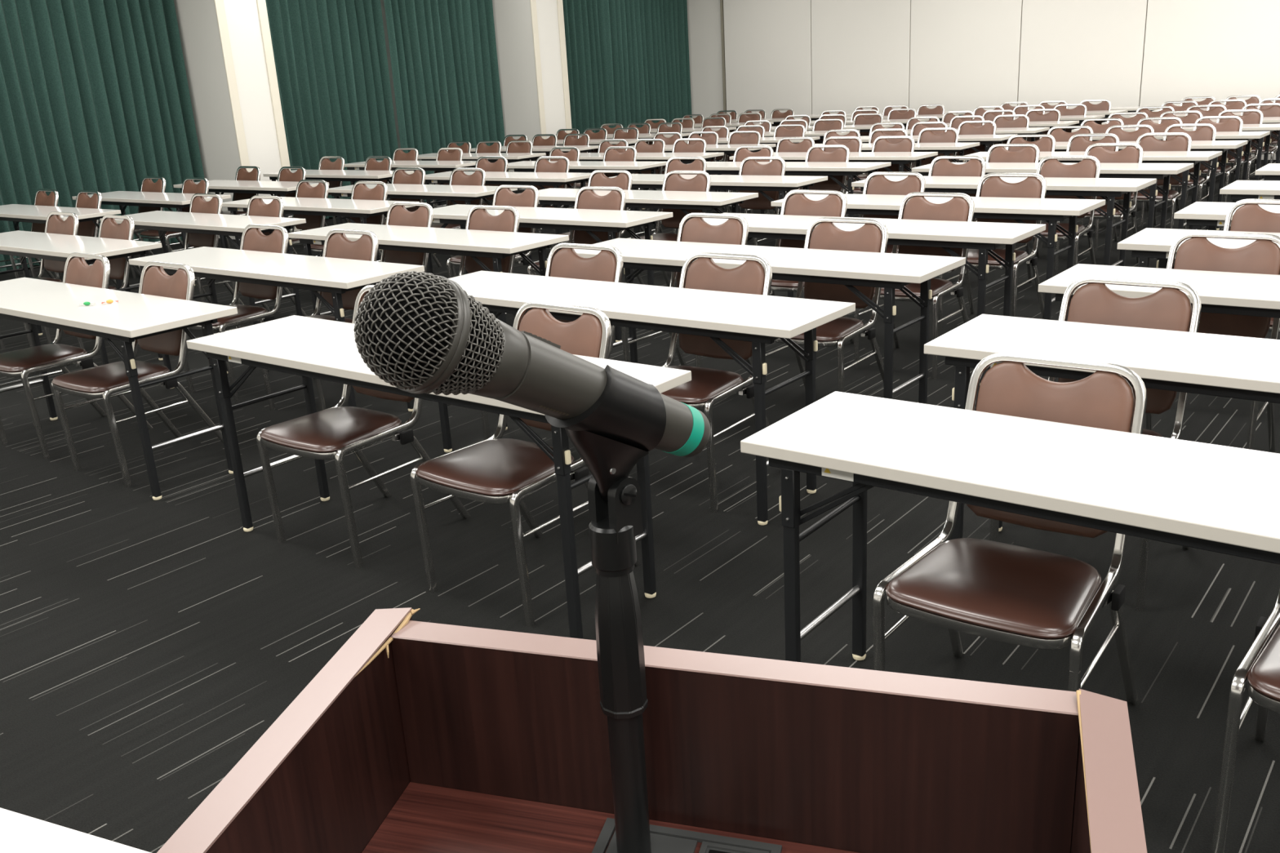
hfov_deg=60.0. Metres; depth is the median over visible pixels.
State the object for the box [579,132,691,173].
folding table
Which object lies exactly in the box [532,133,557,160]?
chair
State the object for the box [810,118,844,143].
chair
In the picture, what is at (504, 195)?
chair
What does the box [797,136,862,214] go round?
chair
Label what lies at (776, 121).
folding table
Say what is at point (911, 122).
chair
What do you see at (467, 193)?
folding table
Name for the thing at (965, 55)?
wall panel
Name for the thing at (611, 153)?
chair
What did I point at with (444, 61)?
curtain
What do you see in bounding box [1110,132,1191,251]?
chair
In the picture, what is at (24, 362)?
chair
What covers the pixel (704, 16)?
wall
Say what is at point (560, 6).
trim
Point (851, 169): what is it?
folding table
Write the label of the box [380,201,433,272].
chair
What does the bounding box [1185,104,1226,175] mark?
chair
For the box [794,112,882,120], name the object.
folding table
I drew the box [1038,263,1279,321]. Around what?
folding table
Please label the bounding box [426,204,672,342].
folding table
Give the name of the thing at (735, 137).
chair
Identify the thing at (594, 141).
folding table
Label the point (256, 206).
chair
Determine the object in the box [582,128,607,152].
chair
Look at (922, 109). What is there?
chair
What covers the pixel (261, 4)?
trim
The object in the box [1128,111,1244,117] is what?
folding table
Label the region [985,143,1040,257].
chair
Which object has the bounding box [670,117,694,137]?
chair
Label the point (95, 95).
curtain
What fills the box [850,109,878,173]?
chair
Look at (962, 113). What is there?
folding table
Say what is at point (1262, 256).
chair
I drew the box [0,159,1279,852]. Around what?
floor
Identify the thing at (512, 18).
pillar
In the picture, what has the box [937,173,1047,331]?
chair
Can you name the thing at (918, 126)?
chair
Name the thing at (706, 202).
folding table
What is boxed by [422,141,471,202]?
chair
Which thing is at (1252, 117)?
chair
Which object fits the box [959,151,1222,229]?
folding table
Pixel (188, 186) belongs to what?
chair
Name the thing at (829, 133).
chair
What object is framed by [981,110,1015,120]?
chair
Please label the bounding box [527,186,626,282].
chair
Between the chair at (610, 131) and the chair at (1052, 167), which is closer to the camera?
the chair at (1052, 167)
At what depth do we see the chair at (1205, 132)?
8.95 m
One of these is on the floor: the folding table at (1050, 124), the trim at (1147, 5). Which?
the folding table at (1050, 124)
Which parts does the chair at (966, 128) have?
backrest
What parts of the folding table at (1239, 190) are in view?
under frame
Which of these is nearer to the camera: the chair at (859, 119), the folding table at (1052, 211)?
the folding table at (1052, 211)
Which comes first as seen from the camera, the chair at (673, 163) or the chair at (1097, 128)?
the chair at (673, 163)
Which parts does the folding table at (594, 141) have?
under frame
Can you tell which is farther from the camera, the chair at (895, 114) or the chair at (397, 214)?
the chair at (895, 114)
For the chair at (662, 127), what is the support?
on the floor
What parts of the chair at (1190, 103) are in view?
backrest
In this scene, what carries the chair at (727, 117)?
on the floor
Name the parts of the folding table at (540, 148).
under frame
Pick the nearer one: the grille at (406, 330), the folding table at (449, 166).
the grille at (406, 330)
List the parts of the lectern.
panel, socket plate, panel, panel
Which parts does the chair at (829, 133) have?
frame, backrest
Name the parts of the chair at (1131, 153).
leg, frame, seat, backrest, leg, leg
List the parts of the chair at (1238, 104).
frame, backrest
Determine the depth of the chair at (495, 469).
3.27 m
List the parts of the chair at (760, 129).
frame, backrest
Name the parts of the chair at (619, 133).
frame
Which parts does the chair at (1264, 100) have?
leg, frame, backrest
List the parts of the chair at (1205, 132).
leg, leg, frame, backrest, seat, leg, leg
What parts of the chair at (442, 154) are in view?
backrest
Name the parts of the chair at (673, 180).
seat, leg, frame, backrest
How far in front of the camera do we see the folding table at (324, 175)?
10.68 m
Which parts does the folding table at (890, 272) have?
leg, under frame, leg, leg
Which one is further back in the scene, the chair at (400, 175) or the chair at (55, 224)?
the chair at (400, 175)
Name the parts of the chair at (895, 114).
frame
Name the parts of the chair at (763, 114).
backrest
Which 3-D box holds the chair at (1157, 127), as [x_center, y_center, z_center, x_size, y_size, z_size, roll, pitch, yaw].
[4.557,-2.322,9.926,0.449,0.832,0.556,11,22,37]
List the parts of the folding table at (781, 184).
leg, under frame, leg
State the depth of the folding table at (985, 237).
5.25 m
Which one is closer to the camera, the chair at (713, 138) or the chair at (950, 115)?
the chair at (713, 138)
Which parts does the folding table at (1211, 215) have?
leg, under frame, leg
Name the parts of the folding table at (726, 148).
under frame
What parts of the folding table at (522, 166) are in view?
under frame, leg, leg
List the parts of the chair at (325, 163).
backrest, frame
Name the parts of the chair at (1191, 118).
frame, backrest, leg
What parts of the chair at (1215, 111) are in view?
backrest, frame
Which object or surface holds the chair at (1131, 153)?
on the floor
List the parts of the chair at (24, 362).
leg, leg, seat, frame, leg, backrest, leg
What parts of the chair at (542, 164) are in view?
seat, backrest, frame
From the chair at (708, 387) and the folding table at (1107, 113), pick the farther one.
the folding table at (1107, 113)
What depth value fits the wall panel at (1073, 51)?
14.68 m
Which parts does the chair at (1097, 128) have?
frame, backrest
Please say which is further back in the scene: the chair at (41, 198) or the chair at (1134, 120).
the chair at (1134, 120)
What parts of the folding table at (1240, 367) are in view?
leg, leg, under frame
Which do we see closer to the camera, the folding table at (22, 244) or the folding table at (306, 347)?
the folding table at (306, 347)
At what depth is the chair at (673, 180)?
7.51 m
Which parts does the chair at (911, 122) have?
backrest, frame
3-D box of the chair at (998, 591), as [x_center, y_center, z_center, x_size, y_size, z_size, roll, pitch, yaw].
[0.817,0.309,2.431,0.449,0.832,0.556,10,22,36]
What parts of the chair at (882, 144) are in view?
seat, backrest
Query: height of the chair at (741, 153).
0.832 m
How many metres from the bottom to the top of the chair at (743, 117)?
0.832 m
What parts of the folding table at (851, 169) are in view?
under frame, leg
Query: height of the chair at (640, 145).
0.832 m
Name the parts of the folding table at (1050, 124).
under frame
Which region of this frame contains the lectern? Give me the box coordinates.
[156,607,1146,852]
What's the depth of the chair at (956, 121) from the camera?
11.98 m
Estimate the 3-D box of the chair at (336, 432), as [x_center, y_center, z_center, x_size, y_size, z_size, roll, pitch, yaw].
[-0.974,-0.020,3.779,0.449,0.832,0.556,10,22,36]
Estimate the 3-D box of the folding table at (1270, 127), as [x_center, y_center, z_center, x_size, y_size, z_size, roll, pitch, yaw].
[5.083,-2.498,10.576,1.800,0.700,0.440,10,22,36]
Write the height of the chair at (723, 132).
0.832 m
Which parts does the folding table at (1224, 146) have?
under frame, leg, leg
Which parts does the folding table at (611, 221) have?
leg, leg, under frame, leg, leg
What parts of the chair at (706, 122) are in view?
frame, backrest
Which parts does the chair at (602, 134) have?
frame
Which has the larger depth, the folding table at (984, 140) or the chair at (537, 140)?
the chair at (537, 140)
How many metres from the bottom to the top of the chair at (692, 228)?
0.832 m
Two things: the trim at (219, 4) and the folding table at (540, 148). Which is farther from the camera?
the folding table at (540, 148)
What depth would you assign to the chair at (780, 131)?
12.26 m
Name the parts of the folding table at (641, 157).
under frame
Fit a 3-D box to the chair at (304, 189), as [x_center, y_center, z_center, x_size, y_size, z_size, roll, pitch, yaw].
[-2.659,-1.447,8.524,0.449,0.832,0.556,11,23,37]
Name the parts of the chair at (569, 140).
backrest, frame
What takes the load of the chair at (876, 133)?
on the floor
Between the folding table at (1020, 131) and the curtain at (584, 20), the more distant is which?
the curtain at (584, 20)
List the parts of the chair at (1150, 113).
frame, backrest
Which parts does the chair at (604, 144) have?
seat, frame, backrest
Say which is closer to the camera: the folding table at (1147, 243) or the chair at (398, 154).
the folding table at (1147, 243)
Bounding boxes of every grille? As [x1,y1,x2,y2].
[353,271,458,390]
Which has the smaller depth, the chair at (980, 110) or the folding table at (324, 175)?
the folding table at (324, 175)
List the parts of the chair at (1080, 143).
leg, backrest, frame, leg, leg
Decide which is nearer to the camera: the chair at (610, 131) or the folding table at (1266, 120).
the folding table at (1266, 120)
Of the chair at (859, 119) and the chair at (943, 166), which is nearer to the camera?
the chair at (943, 166)
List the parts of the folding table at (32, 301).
leg, under frame, leg, leg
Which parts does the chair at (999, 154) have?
frame, backrest, leg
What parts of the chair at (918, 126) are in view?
frame, backrest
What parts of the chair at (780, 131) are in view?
backrest, frame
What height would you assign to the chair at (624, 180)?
0.832 m
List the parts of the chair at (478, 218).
frame, backrest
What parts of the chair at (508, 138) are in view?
backrest, frame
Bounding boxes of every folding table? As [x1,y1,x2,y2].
[0,204,121,288]
[0,230,163,364]
[0,277,237,500]
[0,808,150,852]
[71,191,231,285]
[100,210,306,324]
[128,246,424,411]
[173,179,328,248]
[186,315,691,639]
[222,196,419,245]
[262,169,413,249]
[288,222,568,323]
[328,183,517,260]
[344,160,476,185]
[417,152,546,207]
[424,171,591,233]
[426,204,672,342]
[438,270,855,525]
[471,145,599,173]
[506,160,666,233]
[525,187,758,267]
[531,138,645,146]
[567,152,724,213]
[573,237,965,404]
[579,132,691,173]
[608,173,827,243]
[622,127,736,135]
[631,143,776,209]
[662,121,773,170]
[679,213,1045,385]
[682,136,819,147]
[688,161,891,217]
[715,129,859,191]
[729,151,937,213]
[731,117,802,126]
[740,391,1279,662]
[770,124,894,136]
[770,193,1105,319]
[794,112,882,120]
[810,118,929,128]
[814,142,979,162]
[846,113,958,120]
[851,175,1156,266]
[856,133,1017,187]
[904,127,1049,142]
[911,162,1193,267]
[914,108,1032,115]
[924,314,1279,539]
[941,115,1105,129]
[944,120,1079,133]
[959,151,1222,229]
[1004,110,1128,124]
[1004,140,1248,230]
[1029,105,1177,111]
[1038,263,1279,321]
[1039,131,1270,202]
[1071,123,1279,180]
[1101,116,1279,163]
[1116,227,1279,269]
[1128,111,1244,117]
[1152,106,1260,111]
[1173,201,1279,231]
[1219,180,1279,201]
[1254,163,1279,180]
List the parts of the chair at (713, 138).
backrest, frame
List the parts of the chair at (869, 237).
leg, leg, seat, leg, frame, backrest, leg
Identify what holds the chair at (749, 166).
on the floor
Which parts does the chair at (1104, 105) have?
frame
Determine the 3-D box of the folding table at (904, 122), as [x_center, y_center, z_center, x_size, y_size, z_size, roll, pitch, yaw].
[2.853,-3.652,14.573,1.800,0.700,0.440,10,22,36]
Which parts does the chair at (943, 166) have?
frame, backrest, leg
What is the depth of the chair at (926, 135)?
10.30 m
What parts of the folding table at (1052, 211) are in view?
leg, under frame, leg, leg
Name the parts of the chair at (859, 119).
backrest, frame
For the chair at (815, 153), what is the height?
0.832 m
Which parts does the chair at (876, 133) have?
seat, backrest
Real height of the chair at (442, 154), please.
0.832 m
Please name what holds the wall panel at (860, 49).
attached to the wall at (704, 16)
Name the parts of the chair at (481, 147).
backrest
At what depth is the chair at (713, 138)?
11.82 m
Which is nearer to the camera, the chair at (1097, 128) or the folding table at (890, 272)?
the folding table at (890, 272)
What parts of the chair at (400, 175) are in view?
frame, backrest, leg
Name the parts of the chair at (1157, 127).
frame, backrest, leg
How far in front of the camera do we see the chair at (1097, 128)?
10.29 m
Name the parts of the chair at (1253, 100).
frame, backrest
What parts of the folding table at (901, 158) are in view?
under frame, leg, leg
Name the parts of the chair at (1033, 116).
frame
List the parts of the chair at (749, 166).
leg, backrest, frame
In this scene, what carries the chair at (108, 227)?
on the floor
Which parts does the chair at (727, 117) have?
backrest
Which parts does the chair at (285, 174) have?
backrest, frame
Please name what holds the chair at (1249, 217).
on the floor
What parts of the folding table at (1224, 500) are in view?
leg, leg, under frame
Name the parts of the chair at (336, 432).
leg, seat, frame, leg, leg, backrest, leg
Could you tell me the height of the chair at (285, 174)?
0.832 m
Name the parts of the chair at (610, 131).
frame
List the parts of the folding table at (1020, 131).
under frame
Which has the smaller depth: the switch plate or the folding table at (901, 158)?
the switch plate
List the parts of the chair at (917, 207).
leg, leg, seat, frame, backrest, leg, leg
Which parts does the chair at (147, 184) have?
leg, leg, frame, backrest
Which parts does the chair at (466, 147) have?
backrest, frame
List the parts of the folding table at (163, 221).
leg, under frame, leg, leg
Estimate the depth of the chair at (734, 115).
16.93 m
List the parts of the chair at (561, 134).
frame, backrest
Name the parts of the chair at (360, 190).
seat, backrest, frame, leg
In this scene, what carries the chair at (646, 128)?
on the floor
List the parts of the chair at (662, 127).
frame, backrest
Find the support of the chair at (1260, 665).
on the floor
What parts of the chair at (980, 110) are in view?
frame, backrest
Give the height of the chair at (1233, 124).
0.832 m
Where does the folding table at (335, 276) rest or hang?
on the floor
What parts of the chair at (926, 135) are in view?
backrest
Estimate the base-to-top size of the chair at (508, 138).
0.832 m
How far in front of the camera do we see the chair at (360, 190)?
8.12 m
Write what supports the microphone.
attached to the microphone stand
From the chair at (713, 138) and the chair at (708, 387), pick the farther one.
the chair at (713, 138)
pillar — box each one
[173,0,290,239]
[492,0,566,189]
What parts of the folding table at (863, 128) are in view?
under frame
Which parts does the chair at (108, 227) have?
leg, leg, seat, backrest, frame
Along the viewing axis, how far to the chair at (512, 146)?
12.22 m
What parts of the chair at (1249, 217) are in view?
frame, backrest, seat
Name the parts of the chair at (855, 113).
frame, backrest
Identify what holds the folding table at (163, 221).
on the floor
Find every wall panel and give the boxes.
[723,0,812,130]
[811,0,911,120]
[909,0,1022,111]
[1017,0,1147,118]
[1139,0,1279,159]
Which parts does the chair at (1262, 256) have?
leg, frame, backrest, leg, leg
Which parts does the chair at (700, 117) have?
frame, backrest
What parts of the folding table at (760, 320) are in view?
leg, leg, under frame, leg, leg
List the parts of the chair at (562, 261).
leg, backrest, frame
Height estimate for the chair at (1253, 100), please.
0.832 m
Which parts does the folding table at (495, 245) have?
leg, under frame, leg, leg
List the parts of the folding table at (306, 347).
leg, leg, under frame, leg, leg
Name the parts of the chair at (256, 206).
leg, leg, frame, leg, backrest, leg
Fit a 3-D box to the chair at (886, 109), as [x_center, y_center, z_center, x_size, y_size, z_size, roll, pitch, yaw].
[3.418,-3.974,15.270,0.449,0.832,0.556,11,23,37]
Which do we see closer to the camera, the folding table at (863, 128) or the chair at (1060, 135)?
the chair at (1060, 135)
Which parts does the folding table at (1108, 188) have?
under frame, leg, leg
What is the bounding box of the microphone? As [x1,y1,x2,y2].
[353,271,710,457]
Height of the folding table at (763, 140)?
0.700 m
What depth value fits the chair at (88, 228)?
8.78 m
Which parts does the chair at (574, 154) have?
backrest, frame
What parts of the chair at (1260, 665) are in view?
leg, frame, leg, seat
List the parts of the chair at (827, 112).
backrest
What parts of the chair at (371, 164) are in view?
leg, backrest, frame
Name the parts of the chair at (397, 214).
backrest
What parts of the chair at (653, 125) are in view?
frame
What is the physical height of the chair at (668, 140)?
0.832 m
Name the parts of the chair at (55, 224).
leg, leg, seat, frame, backrest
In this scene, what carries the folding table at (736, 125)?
on the floor
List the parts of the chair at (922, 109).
frame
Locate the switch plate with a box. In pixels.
[520,330,560,348]
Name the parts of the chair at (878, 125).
backrest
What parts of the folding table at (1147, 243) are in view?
leg, under frame, leg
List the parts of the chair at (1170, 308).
leg, frame, backrest, leg, seat, leg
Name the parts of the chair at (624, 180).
seat, frame, backrest, leg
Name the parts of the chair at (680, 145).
backrest, frame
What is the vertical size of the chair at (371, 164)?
0.832 m
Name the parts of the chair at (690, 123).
frame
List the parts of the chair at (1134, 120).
frame, backrest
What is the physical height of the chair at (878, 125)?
0.832 m
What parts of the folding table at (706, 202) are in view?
leg, under frame, leg, leg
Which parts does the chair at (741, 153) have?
frame, backrest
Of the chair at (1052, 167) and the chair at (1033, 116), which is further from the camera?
the chair at (1033, 116)
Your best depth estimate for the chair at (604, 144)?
11.41 m
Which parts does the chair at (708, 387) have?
seat, leg, frame, backrest, leg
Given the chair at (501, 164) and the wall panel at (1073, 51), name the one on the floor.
the chair at (501, 164)
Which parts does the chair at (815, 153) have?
frame, backrest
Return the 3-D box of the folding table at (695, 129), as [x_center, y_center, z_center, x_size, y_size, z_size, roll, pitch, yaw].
[0.454,-3.717,15.210,1.800,0.700,0.440,10,22,36]
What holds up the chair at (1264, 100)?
on the floor
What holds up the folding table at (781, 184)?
on the floor
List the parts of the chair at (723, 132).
backrest, frame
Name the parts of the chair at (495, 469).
leg, seat, frame, leg, leg, backrest, leg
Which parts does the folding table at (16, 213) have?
leg, under frame, leg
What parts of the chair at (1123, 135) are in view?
leg, frame, backrest, leg, leg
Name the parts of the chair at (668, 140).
frame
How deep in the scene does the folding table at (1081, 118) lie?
12.68 m
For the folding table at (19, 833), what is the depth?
1.26 m
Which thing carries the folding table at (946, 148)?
on the floor
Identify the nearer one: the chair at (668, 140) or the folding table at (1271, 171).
the folding table at (1271, 171)
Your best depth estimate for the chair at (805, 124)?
13.21 m
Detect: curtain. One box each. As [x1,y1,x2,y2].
[0,0,204,271]
[265,0,398,218]
[383,0,505,201]
[562,0,611,133]
[602,0,692,128]
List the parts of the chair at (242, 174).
leg, seat, backrest, frame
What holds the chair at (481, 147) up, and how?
on the floor
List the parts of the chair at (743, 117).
frame, backrest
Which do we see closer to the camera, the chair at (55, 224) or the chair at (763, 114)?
the chair at (55, 224)
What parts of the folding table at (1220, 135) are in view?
under frame, leg, leg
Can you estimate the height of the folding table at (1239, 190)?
0.700 m
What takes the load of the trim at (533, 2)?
attached to the pillar at (512, 18)
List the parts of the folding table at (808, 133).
under frame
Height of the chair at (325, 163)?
0.832 m
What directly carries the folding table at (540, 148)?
on the floor
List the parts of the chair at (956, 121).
backrest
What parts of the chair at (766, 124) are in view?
frame, backrest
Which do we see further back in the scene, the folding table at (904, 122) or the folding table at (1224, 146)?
the folding table at (904, 122)
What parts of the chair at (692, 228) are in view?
leg, leg, frame, leg, backrest, leg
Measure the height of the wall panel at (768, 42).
3.450 m
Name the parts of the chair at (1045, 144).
frame, backrest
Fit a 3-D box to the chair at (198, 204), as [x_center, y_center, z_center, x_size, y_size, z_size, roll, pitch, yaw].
[-3.219,-1.199,7.856,0.449,0.832,0.556,11,23,37]
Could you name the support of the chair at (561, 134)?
on the floor
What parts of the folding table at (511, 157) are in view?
under frame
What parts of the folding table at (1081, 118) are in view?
under frame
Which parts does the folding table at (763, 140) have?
under frame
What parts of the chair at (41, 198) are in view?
leg, frame, backrest, leg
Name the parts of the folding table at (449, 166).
under frame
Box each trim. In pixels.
[213,0,250,172]
[256,0,298,231]
[529,0,546,138]
[556,0,572,133]
[720,0,726,113]
[1139,4,1275,159]
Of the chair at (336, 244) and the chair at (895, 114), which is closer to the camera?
the chair at (336, 244)
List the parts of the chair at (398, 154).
frame, backrest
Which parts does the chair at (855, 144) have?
backrest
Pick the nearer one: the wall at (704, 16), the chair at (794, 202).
the chair at (794, 202)
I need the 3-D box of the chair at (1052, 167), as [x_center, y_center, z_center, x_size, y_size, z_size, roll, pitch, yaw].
[2.593,-1.247,6.942,0.449,0.832,0.556,10,22,35]
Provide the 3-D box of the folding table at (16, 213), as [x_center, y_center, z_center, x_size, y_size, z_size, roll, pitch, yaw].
[-4.778,-1.385,8.916,1.800,0.700,0.440,10,22,36]
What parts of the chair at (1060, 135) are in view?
backrest, frame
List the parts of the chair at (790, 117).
backrest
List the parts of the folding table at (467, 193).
leg, under frame, leg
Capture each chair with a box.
[0,188,58,278]
[0,211,78,349]
[0,252,152,459]
[26,190,124,291]
[43,214,134,349]
[51,261,223,488]
[129,176,173,278]
[137,193,244,304]
[139,177,208,256]
[183,223,315,403]
[195,195,306,327]
[221,165,260,248]
[256,284,470,568]
[261,228,377,410]
[275,166,322,257]
[289,179,328,293]
[310,180,387,262]
[318,155,347,226]
[333,155,391,225]
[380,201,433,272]
[383,167,441,266]
[386,147,418,200]
[410,301,641,627]
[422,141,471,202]
[425,147,462,208]
[431,168,485,277]
[446,184,539,278]
[458,204,519,317]
[474,155,507,204]
[475,140,501,152]
[480,243,622,439]
[483,134,528,203]
[506,140,533,172]
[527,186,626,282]
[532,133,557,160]
[532,155,570,233]
[541,133,590,207]
[548,146,580,234]
[548,169,644,284]
[555,128,580,182]
[569,139,630,208]
[573,146,644,235]
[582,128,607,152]
[600,123,622,133]
[613,127,639,146]
[621,213,751,412]
[623,170,711,287]
[626,123,650,144]
[630,156,706,273]
[634,138,665,228]
[643,118,666,144]
[647,137,706,211]
[652,132,682,173]
[657,122,682,170]
[661,252,772,513]
[664,114,703,170]
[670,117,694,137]
[687,131,725,209]
[699,116,726,160]
[700,125,732,191]
[709,113,731,132]
[711,130,764,213]
[713,124,764,192]
[716,110,737,132]
[720,112,761,161]
[723,145,773,244]
[724,120,771,191]
[736,156,786,245]
[744,109,766,118]
[750,137,814,214]
[751,217,895,421]
[769,189,853,343]
[770,108,794,126]
[772,124,805,195]
[776,145,849,247]
[779,119,808,130]
[784,115,810,125]
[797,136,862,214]
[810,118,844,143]
[818,114,846,124]
[820,110,846,118]
[822,128,860,187]
[844,128,907,193]
[845,135,915,217]
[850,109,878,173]
[853,113,883,173]
[853,191,974,379]
[854,106,879,113]
[858,171,929,309]
[869,122,904,135]
[872,352,1146,706]
[882,105,909,115]
[887,108,916,128]
[906,116,940,162]
[907,121,947,172]
[912,127,959,168]
[916,104,944,121]
[928,155,988,289]
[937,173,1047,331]
[942,111,974,123]
[949,115,984,162]
[951,120,996,162]
[955,106,1004,155]
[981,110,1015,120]
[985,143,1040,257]
[990,275,1201,612]
[992,114,1029,149]
[1000,102,1029,112]
[1005,133,1055,248]
[1012,104,1044,115]
[1014,155,1101,282]
[1025,108,1060,141]
[1038,100,1068,111]
[1039,133,1119,251]
[1047,125,1093,220]
[1053,103,1086,132]
[1054,142,1143,271]
[1080,99,1111,124]
[1080,118,1124,204]
[1080,124,1154,233]
[1106,111,1148,202]
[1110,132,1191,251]
[1115,116,1182,210]
[1134,106,1174,189]
[1137,110,1202,204]
[1139,123,1216,231]
[1146,231,1279,453]
[1160,100,1198,111]
[1170,115,1243,215]
[1179,96,1215,107]
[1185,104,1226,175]
[1190,99,1246,176]
[1196,109,1263,201]
[1211,588,1279,852]
[1223,94,1261,159]
[1223,199,1279,332]
[1231,102,1279,182]
[1240,97,1279,180]
[1256,94,1279,159]
[1273,145,1276,159]
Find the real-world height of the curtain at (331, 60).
3.390 m
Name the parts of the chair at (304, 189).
leg, seat, frame, backrest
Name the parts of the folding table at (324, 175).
under frame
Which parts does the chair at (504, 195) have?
leg, seat, backrest, leg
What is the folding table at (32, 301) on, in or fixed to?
on the floor
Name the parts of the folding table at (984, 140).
under frame, leg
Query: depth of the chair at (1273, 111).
11.01 m
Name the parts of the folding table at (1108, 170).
under frame, leg, leg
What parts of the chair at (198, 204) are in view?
frame, leg, backrest, leg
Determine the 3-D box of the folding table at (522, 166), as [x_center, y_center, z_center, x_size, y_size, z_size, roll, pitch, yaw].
[-0.561,-2.109,10.397,1.800,0.700,0.440,10,22,36]
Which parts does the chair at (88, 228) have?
leg, leg, frame, backrest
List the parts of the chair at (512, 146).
frame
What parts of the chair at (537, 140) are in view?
frame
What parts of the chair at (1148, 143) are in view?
leg, frame, seat, backrest, leg, leg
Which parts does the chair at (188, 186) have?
seat, leg, leg, backrest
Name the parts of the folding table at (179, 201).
leg, under frame, leg, leg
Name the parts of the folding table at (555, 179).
leg, under frame, leg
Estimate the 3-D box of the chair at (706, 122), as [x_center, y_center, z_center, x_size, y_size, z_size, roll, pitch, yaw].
[0.879,-3.720,14.946,0.449,0.832,0.556,11,22,37]
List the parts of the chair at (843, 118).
backrest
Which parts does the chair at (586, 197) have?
seat, backrest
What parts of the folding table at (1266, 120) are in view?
leg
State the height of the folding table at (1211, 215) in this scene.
0.700 m
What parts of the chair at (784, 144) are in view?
frame, backrest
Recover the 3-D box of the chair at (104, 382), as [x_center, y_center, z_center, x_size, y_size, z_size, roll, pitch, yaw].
[-2.132,-0.235,4.659,0.449,0.832,0.556,10,22,36]
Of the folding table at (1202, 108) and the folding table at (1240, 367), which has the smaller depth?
the folding table at (1240, 367)
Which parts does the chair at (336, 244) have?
leg, leg, seat, frame, backrest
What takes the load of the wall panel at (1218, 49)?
attached to the wall at (704, 16)
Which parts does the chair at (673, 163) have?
frame, backrest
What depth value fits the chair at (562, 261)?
4.52 m
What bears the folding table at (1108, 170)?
on the floor
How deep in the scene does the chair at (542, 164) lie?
9.55 m
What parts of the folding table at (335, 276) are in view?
leg, leg, under frame, leg, leg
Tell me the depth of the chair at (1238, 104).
12.07 m
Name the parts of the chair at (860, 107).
backrest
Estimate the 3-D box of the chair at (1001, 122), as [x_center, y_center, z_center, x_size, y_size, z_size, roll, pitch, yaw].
[3.781,-2.815,11.602,0.449,0.832,0.556,11,22,37]
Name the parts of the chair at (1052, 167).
leg, seat, backrest, frame, leg, leg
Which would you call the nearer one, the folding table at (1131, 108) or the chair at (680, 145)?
the chair at (680, 145)
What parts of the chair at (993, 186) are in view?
leg, leg, seat, backrest, frame, leg, leg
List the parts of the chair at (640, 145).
backrest, frame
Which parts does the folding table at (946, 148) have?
under frame, leg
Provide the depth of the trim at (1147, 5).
14.25 m
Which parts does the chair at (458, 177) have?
seat, leg, frame, backrest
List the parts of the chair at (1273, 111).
leg, frame, backrest, seat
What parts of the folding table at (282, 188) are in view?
leg, under frame, leg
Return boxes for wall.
[6,0,400,270]
[686,0,723,119]
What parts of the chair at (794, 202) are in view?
leg, seat, frame, backrest, leg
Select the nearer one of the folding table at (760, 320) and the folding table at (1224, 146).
the folding table at (760, 320)
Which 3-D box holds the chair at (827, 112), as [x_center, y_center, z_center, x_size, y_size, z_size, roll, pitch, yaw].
[2.483,-3.799,14.896,0.449,0.832,0.556,11,23,37]
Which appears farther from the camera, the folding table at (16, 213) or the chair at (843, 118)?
the chair at (843, 118)
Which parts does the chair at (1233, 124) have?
seat, frame, backrest, leg, leg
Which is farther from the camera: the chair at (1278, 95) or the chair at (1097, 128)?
the chair at (1278, 95)
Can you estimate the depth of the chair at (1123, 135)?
9.27 m
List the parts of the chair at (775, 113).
frame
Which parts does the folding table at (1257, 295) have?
under frame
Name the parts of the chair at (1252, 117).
leg, seat, frame, backrest, leg, leg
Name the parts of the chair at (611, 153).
backrest, frame, leg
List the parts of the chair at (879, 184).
frame, seat, backrest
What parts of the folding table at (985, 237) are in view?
under frame, leg, leg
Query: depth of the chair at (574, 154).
10.67 m
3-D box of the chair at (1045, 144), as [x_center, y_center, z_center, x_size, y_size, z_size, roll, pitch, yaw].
[3.015,-1.875,8.817,0.449,0.832,0.556,10,22,36]
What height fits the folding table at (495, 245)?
0.700 m
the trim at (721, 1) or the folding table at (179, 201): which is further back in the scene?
the trim at (721, 1)
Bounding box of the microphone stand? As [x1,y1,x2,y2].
[544,364,666,852]
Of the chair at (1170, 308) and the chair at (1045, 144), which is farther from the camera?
the chair at (1045, 144)
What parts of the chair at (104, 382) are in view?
leg, seat, leg, frame, leg, backrest, leg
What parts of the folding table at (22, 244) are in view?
leg, under frame, leg, leg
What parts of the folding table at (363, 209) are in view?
leg, under frame, leg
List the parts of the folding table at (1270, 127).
under frame, leg, leg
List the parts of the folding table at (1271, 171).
under frame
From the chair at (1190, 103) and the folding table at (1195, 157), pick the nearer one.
the folding table at (1195, 157)
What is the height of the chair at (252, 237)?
0.832 m
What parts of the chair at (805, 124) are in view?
backrest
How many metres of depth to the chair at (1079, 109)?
13.07 m
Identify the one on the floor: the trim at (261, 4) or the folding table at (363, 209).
the folding table at (363, 209)
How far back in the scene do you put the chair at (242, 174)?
10.59 m
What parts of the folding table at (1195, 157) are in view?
under frame, leg, leg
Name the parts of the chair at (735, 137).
frame, backrest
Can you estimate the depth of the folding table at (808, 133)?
12.60 m
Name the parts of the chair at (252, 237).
leg, leg, seat, frame, backrest, leg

